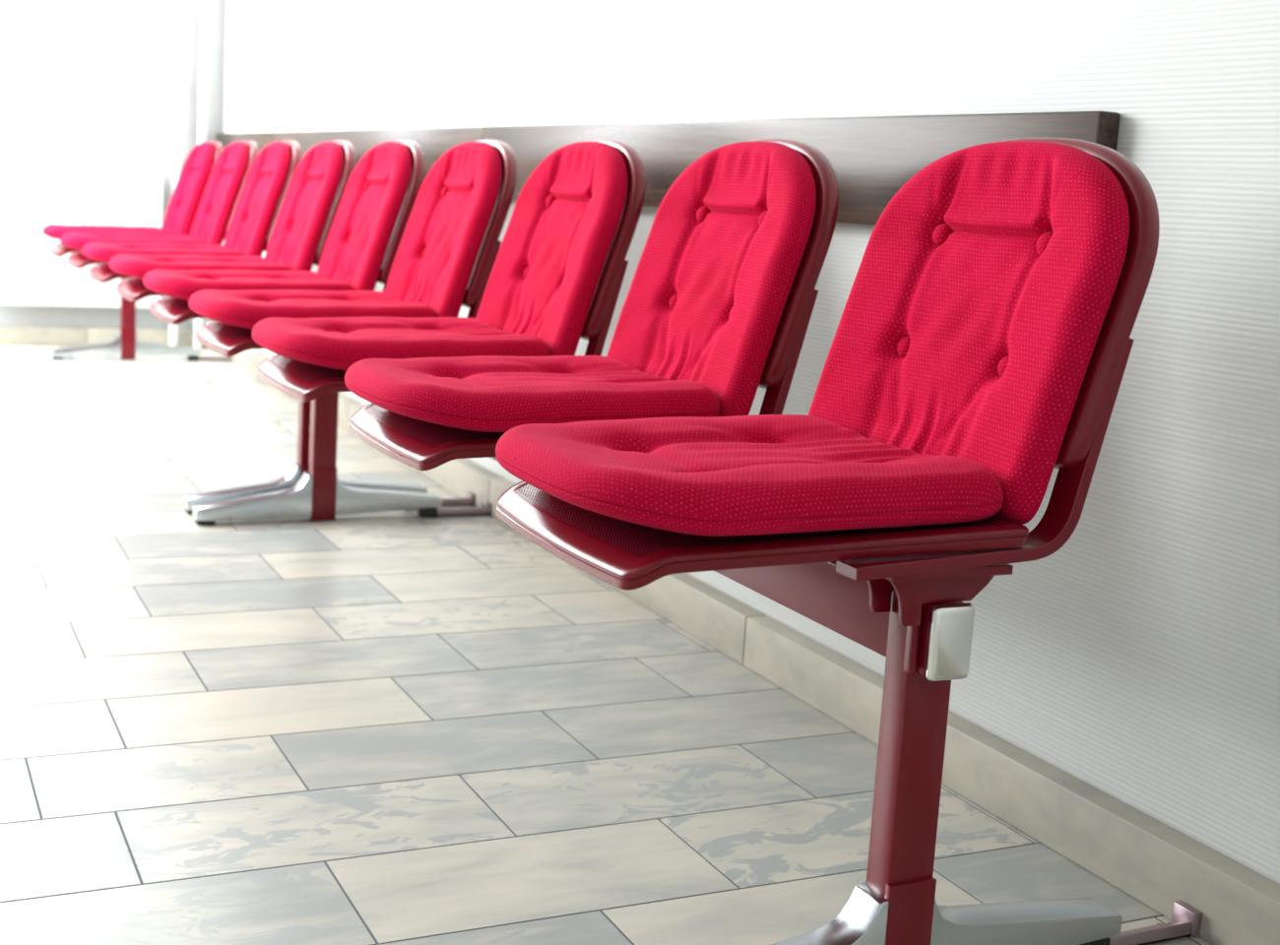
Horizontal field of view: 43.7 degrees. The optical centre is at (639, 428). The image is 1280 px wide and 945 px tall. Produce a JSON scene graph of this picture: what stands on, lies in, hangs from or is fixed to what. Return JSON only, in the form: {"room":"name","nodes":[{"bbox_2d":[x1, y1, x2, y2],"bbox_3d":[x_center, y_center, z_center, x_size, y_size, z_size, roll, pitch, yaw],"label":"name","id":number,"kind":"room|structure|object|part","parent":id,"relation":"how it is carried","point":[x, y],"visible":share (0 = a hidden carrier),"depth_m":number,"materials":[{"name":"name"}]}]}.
{"room":"waiting room","nodes":[
{"label":"waiting room","id":0,"kind":"room"},
{"bbox_2d":[0,0,226,344],"bbox_3d":[-3.968,-1.631,5.446,5.020,2.760,0.120,0,9,-26],"label":"wall","id":1,"kind":"structure","parent":0,"point":[86,85],"depth_m":6.33,"materials":[{"name":"paint"}]},
{"bbox_2d":[0,165,162,308],"bbox_3d":[-2.254,-0.752,6.316,0.690,0.535,0.095,0,9,-26],"label":"panel radiator","id":2,"kind":"object","parent":1,"relation":"attached to","point":[32,199],"visible":0.81,"depth_m":6.25,"materials":[{"name":"white metal"}]},
{"bbox_2d":[0,325,205,347],"bbox_3d":[-4.036,-0.353,5.561,4.976,0.075,0.023,0,9,-26],"label":"baseboard","id":3,"kind":"structure","parent":1,"relation":"attached to","point":[9,335],"depth_m":6.41,"materials":[{"name":"stone"}]},
{"bbox_2d":[169,0,184,345],"bbox_3d":[-1.839,-1.663,6.367,0.039,2.700,0.072,0,9,-26],"label":"pipe","id":4,"kind":"object","parent":1,"relation":"attached to","point":[179,4],"visible":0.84,"depth_m":6.39,"materials":[{"name":"white metal"}]},
{"bbox_2d":[193,0,209,349],"bbox_3d":[-1.750,-1.664,6.410,0.039,2.700,0.072,0,9,-26],"label":"pipe","id":5,"kind":"object","parent":1,"relation":"attached to","point":[203,89],"visible":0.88,"depth_m":6.42,"materials":[{"name":"white metal"}]},
{"bbox_2d":[0,344,1213,944],"bbox_3d":[-2.302,0.347,2.042,5.020,0.060,7.992,0,9,-26],"label":"floor","id":6,"kind":"structure","parent":0,"point":[399,727],"depth_m":2.19,"materials":[{"name":"tile"}]},
{"bbox_2d":[51,278,474,514],"bbox_3d":[-1.286,-0.239,4.837,0.662,0.404,2.894,0,9,-26],"label":"bench legs","id":7,"kind":"object","parent":6,"relation":"on","point":[126,346],"visible":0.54,"depth_m":3.73,"materials":[{"name":"red paint"}]},
{"bbox_3d":[-1.938,-0.460,6.040,0.056,0.400,0.046,0,9,-26],"label":"post","id":8,"kind":"part","parent":7,"relation":"part of","materials":[{"name":"red paint"}]},
{"bbox_2d":[42,140,222,256],"bbox_3d":[-1.741,-0.772,5.472,0.568,0.458,0.415,0,9,-26],"label":"chair","id":9,"kind":"object","parent":7,"relation":"on","point":[195,172],"visible":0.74,"depth_m":5.43,"materials":[{"name":"red fabric"}]},
{"bbox_3d":[-1.803,-0.626,5.468,0.363,0.029,0.385,0,9,-26],"label":"seat panel","id":10,"kind":"part","parent":9,"relation":"part of","materials":[{"name":"red plastic"}]},
{"bbox_3d":[-1.806,-0.614,5.468,0.395,0.055,0.414,0,9,-26],"label":"seat frame","id":11,"kind":"part","parent":9,"relation":"part of","materials":[{"name":"red paint"}]},
{"bbox_2d":[42,224,175,240],"bbox_3d":[-1.816,-0.663,5.455,0.417,0.056,0.390,0,9,-26],"label":"seat cushion","id":12,"kind":"object","parent":9,"relation":"on","point":[55,231],"depth_m":5.35,"materials":[{"name":"red fabric"}]},
{"bbox_2d":[161,141,214,236],"bbox_3d":[-1.567,-0.815,5.549,0.136,0.364,0.395,0,9,-26],"label":"backrest cushion","id":13,"kind":"object","parent":9,"relation":"on","point":[195,172],"depth_m":5.52,"materials":[{"name":"red fabric"}]},
{"bbox_3d":[-1.532,-0.844,5.560,0.114,0.317,0.415,0,9,-26],"label":"backrest frame","id":14,"kind":"part","parent":9,"relation":"part of","materials":[{"name":"red paint"}]},
{"bbox_2d":[60,140,257,268],"bbox_3d":[-1.504,-0.685,4.983,0.568,0.458,0.415,0,9,-26],"label":"chair","id":15,"kind":"object","parent":7,"relation":"on","point":[221,196],"visible":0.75,"depth_m":4.94,"materials":[{"name":"red fabric"}]},
{"bbox_3d":[-1.565,-0.538,4.980,0.363,0.029,0.385,0,9,-26],"label":"seat panel","id":16,"kind":"part","parent":15,"relation":"part of","materials":[{"name":"red plastic"}]},
{"bbox_3d":[-1.569,-0.526,4.980,0.395,0.055,0.414,0,9,-26],"label":"seat frame","id":17,"kind":"part","parent":15,"relation":"part of","materials":[{"name":"red paint"}]},
{"bbox_2d":[60,232,207,250],"bbox_3d":[-1.578,-0.575,4.967,0.417,0.056,0.390,0,9,-26],"label":"seat cushion","id":18,"kind":"object","parent":15,"relation":"on","point":[75,240],"depth_m":4.86,"materials":[{"name":"red fabric"}]},
{"bbox_2d":[189,141,249,245],"bbox_3d":[-1.330,-0.727,5.060,0.136,0.364,0.395,0,9,-26],"label":"backrest cushion","id":19,"kind":"object","parent":15,"relation":"on","point":[221,196],"depth_m":5.02,"materials":[{"name":"red fabric"}]},
{"bbox_3d":[-1.302,-0.755,5.069,0.084,0.267,0.367,0,9,-26],"label":"backrest panel","id":20,"kind":"part","parent":15,"relation":"part of","materials":[{"name":"red"}]},
{"bbox_3d":[-1.295,-0.756,5.072,0.114,0.317,0.415,0,9,-26],"label":"backrest frame","id":21,"kind":"part","parent":15,"relation":"part of","materials":[{"name":"red paint"}]},
{"bbox_2d":[81,140,301,283],"bbox_3d":[-1.266,-0.597,4.495,0.568,0.458,0.415,0,9,-26],"label":"chair","id":22,"kind":"object","parent":7,"relation":"on","point":[253,218],"visible":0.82,"depth_m":4.45,"materials":[{"name":"red fabric"}]},
{"bbox_3d":[-1.328,-0.451,4.491,0.363,0.029,0.385,0,9,-26],"label":"seat panel","id":23,"kind":"part","parent":22,"relation":"part of","materials":[{"name":"red plastic"}]},
{"bbox_3d":[-1.331,-0.439,4.492,0.395,0.055,0.414,0,9,-26],"label":"seat frame","id":24,"kind":"part","parent":22,"relation":"part of","materials":[{"name":"red paint"}]},
{"bbox_2d":[81,242,245,262],"bbox_3d":[-1.341,-0.488,4.478,0.417,0.056,0.390,0,9,-26],"label":"seat cushion","id":25,"kind":"object","parent":22,"relation":"on","point":[97,251],"depth_m":4.37,"materials":[{"name":"red fabric"}]},
{"bbox_2d":[222,141,291,256],"bbox_3d":[-1.092,-0.640,4.572,0.136,0.364,0.395,0,9,-26],"label":"backrest cushion","id":26,"kind":"object","parent":22,"relation":"on","point":[253,218],"depth_m":4.53,"materials":[{"name":"red fabric"}]},
{"bbox_3d":[-1.064,-0.667,4.581,0.084,0.267,0.367,0,9,-26],"label":"backrest panel","id":27,"kind":"part","parent":22,"relation":"part of","materials":[{"name":"red"}]},
{"bbox_3d":[-1.058,-0.669,4.584,0.114,0.317,0.415,0,9,-26],"label":"backrest frame","id":28,"kind":"part","parent":22,"relation":"part of","materials":[{"name":"red paint"}]},
{"bbox_2d":[108,140,355,301],"bbox_3d":[-1.029,-0.510,4.007,0.568,0.458,0.415,0,9,-26],"label":"chair","id":29,"kind":"object","parent":7,"relation":"on","point":[307,206],"visible":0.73,"depth_m":3.96,"materials":[{"name":"red fabric"}]},
{"bbox_3d":[-1.091,-0.363,4.003,0.363,0.029,0.385,0,9,-26],"label":"seat panel","id":30,"kind":"part","parent":29,"relation":"part of","materials":[{"name":"red plastic"}]},
{"bbox_3d":[-1.094,-0.351,4.003,0.395,0.055,0.414,0,9,-26],"label":"seat frame","id":31,"kind":"part","parent":29,"relation":"part of","materials":[{"name":"red paint"}]},
{"bbox_2d":[108,254,293,279],"bbox_3d":[-1.103,-0.400,3.990,0.417,0.056,0.390,0,9,-26],"label":"seat cushion","id":32,"kind":"object","parent":29,"relation":"on","point":[130,265],"depth_m":3.89,"materials":[{"name":"red fabric"}]},
{"bbox_2d":[264,141,343,271],"bbox_3d":[-0.855,-0.552,4.084,0.136,0.364,0.395,0,9,-26],"label":"backrest cushion","id":33,"kind":"object","parent":29,"relation":"on","point":[307,206],"depth_m":4.04,"materials":[{"name":"red fabric"}]},
{"bbox_3d":[-0.827,-0.580,4.092,0.084,0.267,0.367,0,9,-26],"label":"backrest panel","id":34,"kind":"part","parent":29,"relation":"part of","materials":[{"name":"red"}]},
{"bbox_3d":[-0.820,-0.581,4.095,0.114,0.317,0.415,0,9,-26],"label":"backrest frame","id":35,"kind":"part","parent":29,"relation":"part of","materials":[{"name":"red paint"}]},
{"bbox_2d":[142,139,424,324],"bbox_3d":[-0.791,-0.422,3.518,0.568,0.458,0.415,0,9,-26],"label":"chair","id":36,"kind":"object","parent":7,"relation":"on","point":[354,252],"visible":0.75,"depth_m":3.46,"materials":[{"name":"red fabric"}]},
{"bbox_3d":[-0.853,-0.276,3.515,0.363,0.029,0.385,0,9,-26],"label":"seat panel","id":37,"kind":"part","parent":36,"relation":"part of","materials":[{"name":"red plastic"}]},
{"bbox_3d":[-0.856,-0.264,3.515,0.395,0.055,0.414,0,9,-26],"label":"seat frame","id":38,"kind":"part","parent":36,"relation":"part of","materials":[{"name":"red paint"}]},
{"bbox_2d":[142,268,354,300],"bbox_3d":[-0.866,-0.313,3.502,0.417,0.056,0.390,0,9,-26],"label":"seat cushion","id":39,"kind":"object","parent":36,"relation":"on","point":[177,285],"depth_m":3.40,"materials":[{"name":"red fabric"}]},
{"bbox_2d":[317,141,411,290],"bbox_3d":[-0.617,-0.465,3.595,0.136,0.364,0.395,0,9,-26],"label":"backrest cushion","id":40,"kind":"object","parent":36,"relation":"on","point":[354,252],"depth_m":3.54,"materials":[{"name":"red fabric"}]},
{"bbox_3d":[-0.590,-0.492,3.604,0.084,0.267,0.367,0,9,-26],"label":"backrest panel","id":41,"kind":"part","parent":36,"relation":"part of","materials":[{"name":"red"}]},
{"bbox_3d":[-0.583,-0.494,3.607,0.114,0.317,0.415,0,9,-26],"label":"backrest frame","id":42,"kind":"part","parent":36,"relation":"part of","materials":[{"name":"red paint"}]},
{"bbox_3d":[-0.735,-0.017,3.565,0.056,0.400,0.046,0,9,-26],"label":"post","id":43,"kind":"part","parent":7,"relation":"part of","materials":[{"name":"red paint"}]},
{"bbox_2d":[192,392,1202,944],"bbox_3d":[-0.163,0.175,2.528,0.662,0.404,2.276,0,9,-26],"label":"frame","id":44,"kind":"object","parent":6,"relation":"on","point":[896,904],"visible":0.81,"depth_m":1.54,"materials":[{"name":"red paint"}]},
{"bbox_3d":[-0.688,0.000,3.469,0.056,0.400,0.046,0,9,-26],"label":"post","id":45,"kind":"part","parent":44,"relation":"part of","materials":[{"name":"red metal"}]},
{"bbox_2d":[188,139,516,357],"bbox_3d":[-0.554,-0.335,3.030,0.568,0.458,0.415,0,9,-26],"label":"chair","id":46,"kind":"object","parent":44,"relation":"on","point":[442,242],"visible":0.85,"depth_m":2.97,"materials":[{"name":"red fabric"}]},
{"bbox_3d":[-0.616,-0.189,3.026,0.363,0.029,0.385,0,9,-26],"label":"seat panel","id":47,"kind":"part","parent":46,"relation":"part of","materials":[{"name":"red plastic"}]},
{"bbox_3d":[-0.619,-0.176,3.027,0.395,0.055,0.414,0,9,-26],"label":"seat frame","id":48,"kind":"part","parent":46,"relation":"part of","materials":[{"name":"red paint"}]},
{"bbox_2d":[188,289,436,328],"bbox_3d":[-0.628,-0.225,3.013,0.417,0.056,0.390,0,9,-26],"label":"seat cushion","id":49,"kind":"object","parent":46,"relation":"on","point":[228,309],"depth_m":2.91,"materials":[{"name":"red fabric"}]},
{"bbox_2d":[384,141,502,317],"bbox_3d":[-0.380,-0.377,3.107,0.136,0.364,0.395,0,9,-26],"label":"backrest cushion","id":50,"kind":"object","parent":46,"relation":"on","point":[442,242],"depth_m":3.05,"materials":[{"name":"red fabric"}]},
{"bbox_3d":[-0.352,-0.405,3.116,0.084,0.267,0.367,0,9,-26],"label":"backrest panel","id":51,"kind":"part","parent":46,"relation":"part of","materials":[{"name":"red"}]},
{"bbox_3d":[-0.345,-0.406,3.119,0.114,0.317,0.415,0,9,-26],"label":"backrest frame","id":52,"kind":"part","parent":46,"relation":"part of","materials":[{"name":"red paint"}]},
{"bbox_2d":[252,138,645,401],"bbox_3d":[-0.316,-0.247,2.542,0.568,0.458,0.415,0,9,-26],"label":"chair","id":53,"kind":"object","parent":44,"relation":"on","point":[545,291],"visible":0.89,"depth_m":2.48,"materials":[{"name":"red fabric"}]},
{"bbox_3d":[-0.382,-0.089,2.538,0.395,0.055,0.414,0,9,-26],"label":"seat frame","id":54,"kind":"part","parent":53,"relation":"part of","materials":[{"name":"red paint"}]},
{"bbox_3d":[-0.378,-0.101,2.538,0.363,0.029,0.385,0,9,-26],"label":"seat panel","id":55,"kind":"part","parent":53,"relation":"part of","materials":[{"name":"red plastic"}]},
{"bbox_2d":[252,317,550,370],"bbox_3d":[-0.391,-0.138,2.525,0.417,0.056,0.390,0,9,-26],"label":"seat cushion","id":56,"kind":"object","parent":53,"relation":"on","point":[334,343],"depth_m":2.42,"materials":[{"name":"red fabric"}]},
{"bbox_2d":[475,141,627,355],"bbox_3d":[-0.142,-0.290,2.619,0.136,0.364,0.395,0,9,-26],"label":"backrest cushion","id":57,"kind":"object","parent":53,"relation":"on","point":[545,283],"depth_m":2.56,"materials":[{"name":"red fabric"}]},
{"bbox_3d":[-0.108,-0.319,2.630,0.114,0.317,0.415,0,9,-26],"label":"backrest frame","id":58,"kind":"part","parent":53,"relation":"part of","materials":[{"name":"red paint"}]},
{"bbox_2d":[344,138,838,471],"bbox_3d":[-0.079,-0.160,2.053,0.568,0.458,0.415,0,9,-26],"label":"chair","id":59,"kind":"object","parent":44,"relation":"on","point":[719,304],"visible":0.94,"depth_m":2.00,"materials":[{"name":"red fabric"}]},
{"bbox_3d":[-0.144,-0.002,2.050,0.395,0.055,0.414,0,9,-26],"label":"seat frame","id":60,"kind":"part","parent":59,"relation":"part of","materials":[{"name":"red paint"}]},
{"bbox_3d":[-0.141,-0.014,2.050,0.363,0.029,0.385,0,9,-26],"label":"seat panel","id":61,"kind":"part","parent":59,"relation":"part of","materials":[{"name":"red plastic"}]},
{"bbox_2d":[344,355,720,432],"bbox_3d":[-0.154,-0.051,2.037,0.417,0.056,0.390,0,9,-26],"label":"seat cushion","id":62,"kind":"object","parent":59,"relation":"on","point":[482,393],"depth_m":1.93,"materials":[{"name":"red fabric"}]},
{"bbox_2d":[606,141,816,416],"bbox_3d":[0.095,-0.202,2.130,0.136,0.364,0.395,0,9,-26],"label":"backrest cushion","id":63,"kind":"object","parent":59,"relation":"on","point":[721,297],"depth_m":2.07,"materials":[{"name":"red fabric"}]},
{"bbox_3d":[0.130,-0.231,2.142,0.114,0.317,0.415,0,9,-26],"label":"backrest frame","id":64,"kind":"part","parent":59,"relation":"part of","materials":[{"name":"red paint"}]},
{"bbox_2d":[495,136,1159,626],"bbox_3d":[0.158,-0.072,1.565,0.568,0.458,0.415,0,9,-26],"label":"chair","id":65,"kind":"object","parent":44,"relation":"on","point":[982,345],"visible":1,"depth_m":1.49,"materials":[{"name":"red fabric"}]},
{"bbox_2d":[495,414,1003,536],"bbox_3d":[0.084,0.037,1.548,0.417,0.056,0.390,0,9,-26],"label":"seat cushion","id":66,"kind":"object","parent":65,"relation":"on","point":[755,475],"depth_m":1.44,"materials":[{"name":"red fabric"}]},
{"bbox_3d":[0.097,0.074,1.561,0.363,0.029,0.385,0,9,-26],"label":"seat panel","id":67,"kind":"part","parent":65,"relation":"part of","materials":[{"name":"red plastic"}]},
{"bbox_3d":[0.093,0.086,1.562,0.395,0.055,0.414,0,9,-26],"label":"seat frame","id":68,"kind":"part","parent":65,"relation":"part of","materials":[{"name":"red paint"}]},
{"bbox_2d":[808,140,1129,524],"bbox_3d":[0.332,-0.115,1.642,0.136,0.364,0.395,0,9,-26],"label":"backrest cushion","id":69,"kind":"object","parent":65,"relation":"on","point":[985,320],"depth_m":1.58,"materials":[{"name":"red fabric"}]},
{"bbox_3d":[0.367,-0.144,1.654,0.114,0.317,0.415,0,9,-26],"label":"backrest frame","id":70,"kind":"part","parent":65,"relation":"part of","materials":[{"name":"red paint"}]},
{"bbox_3d":[0.256,0.348,1.527,0.056,0.400,0.046,0,9,-26],"label":"post","id":71,"kind":"part","parent":44,"relation":"part of","materials":[{"name":"red metal"}]},
{"bbox_2d":[222,0,1279,884],"bbox_3d":[0.068,-1.016,3.022,0.120,2.760,8.105,0,9,-26],"label":"wall","id":72,"kind":"structure","parent":0,"point":[1137,659],"depth_m":1.92,"materials":[{"name":"white paint"}]},
{"bbox_2d":[216,131,275,173],"bbox_3d":[-1.495,-1.046,6.072,0.032,0.154,1.044,0,9,-26],"label":"wall rail","id":73,"kind":"object","parent":72,"relation":"attached to","point":[262,140],"visible":0.34,"depth_m":5.95,"materials":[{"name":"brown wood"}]},
{"bbox_2d":[274,126,484,185],"bbox_3d":[-0.813,-0.794,4.669,0.032,0.154,2.112,0,9,-26],"label":"wall rail","id":74,"kind":"object","parent":72,"relation":"attached to","point":[433,142],"visible":0.34,"depth_m":4.33,"materials":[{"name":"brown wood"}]},
{"bbox_2d":[222,348,1279,944],"bbox_3d":[-0.052,0.259,3.107,0.040,0.083,7.953,0,9,-26],"label":"baseboard","id":75,"kind":"structure","parent":72,"relation":"attached to","point":[1155,864],"depth_m":2.01,"materials":[{"name":"stone"}]},
{"bbox_2d":[482,110,1120,226],"bbox_3d":[0.095,-0.460,2.802,0.032,0.154,2.088,0,9,-26],"label":"wall rail","id":76,"kind":"object","parent":72,"relation":"attached to","point":[871,158],"visible":0.46,"depth_m":2.33,"materials":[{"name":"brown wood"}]}
]}

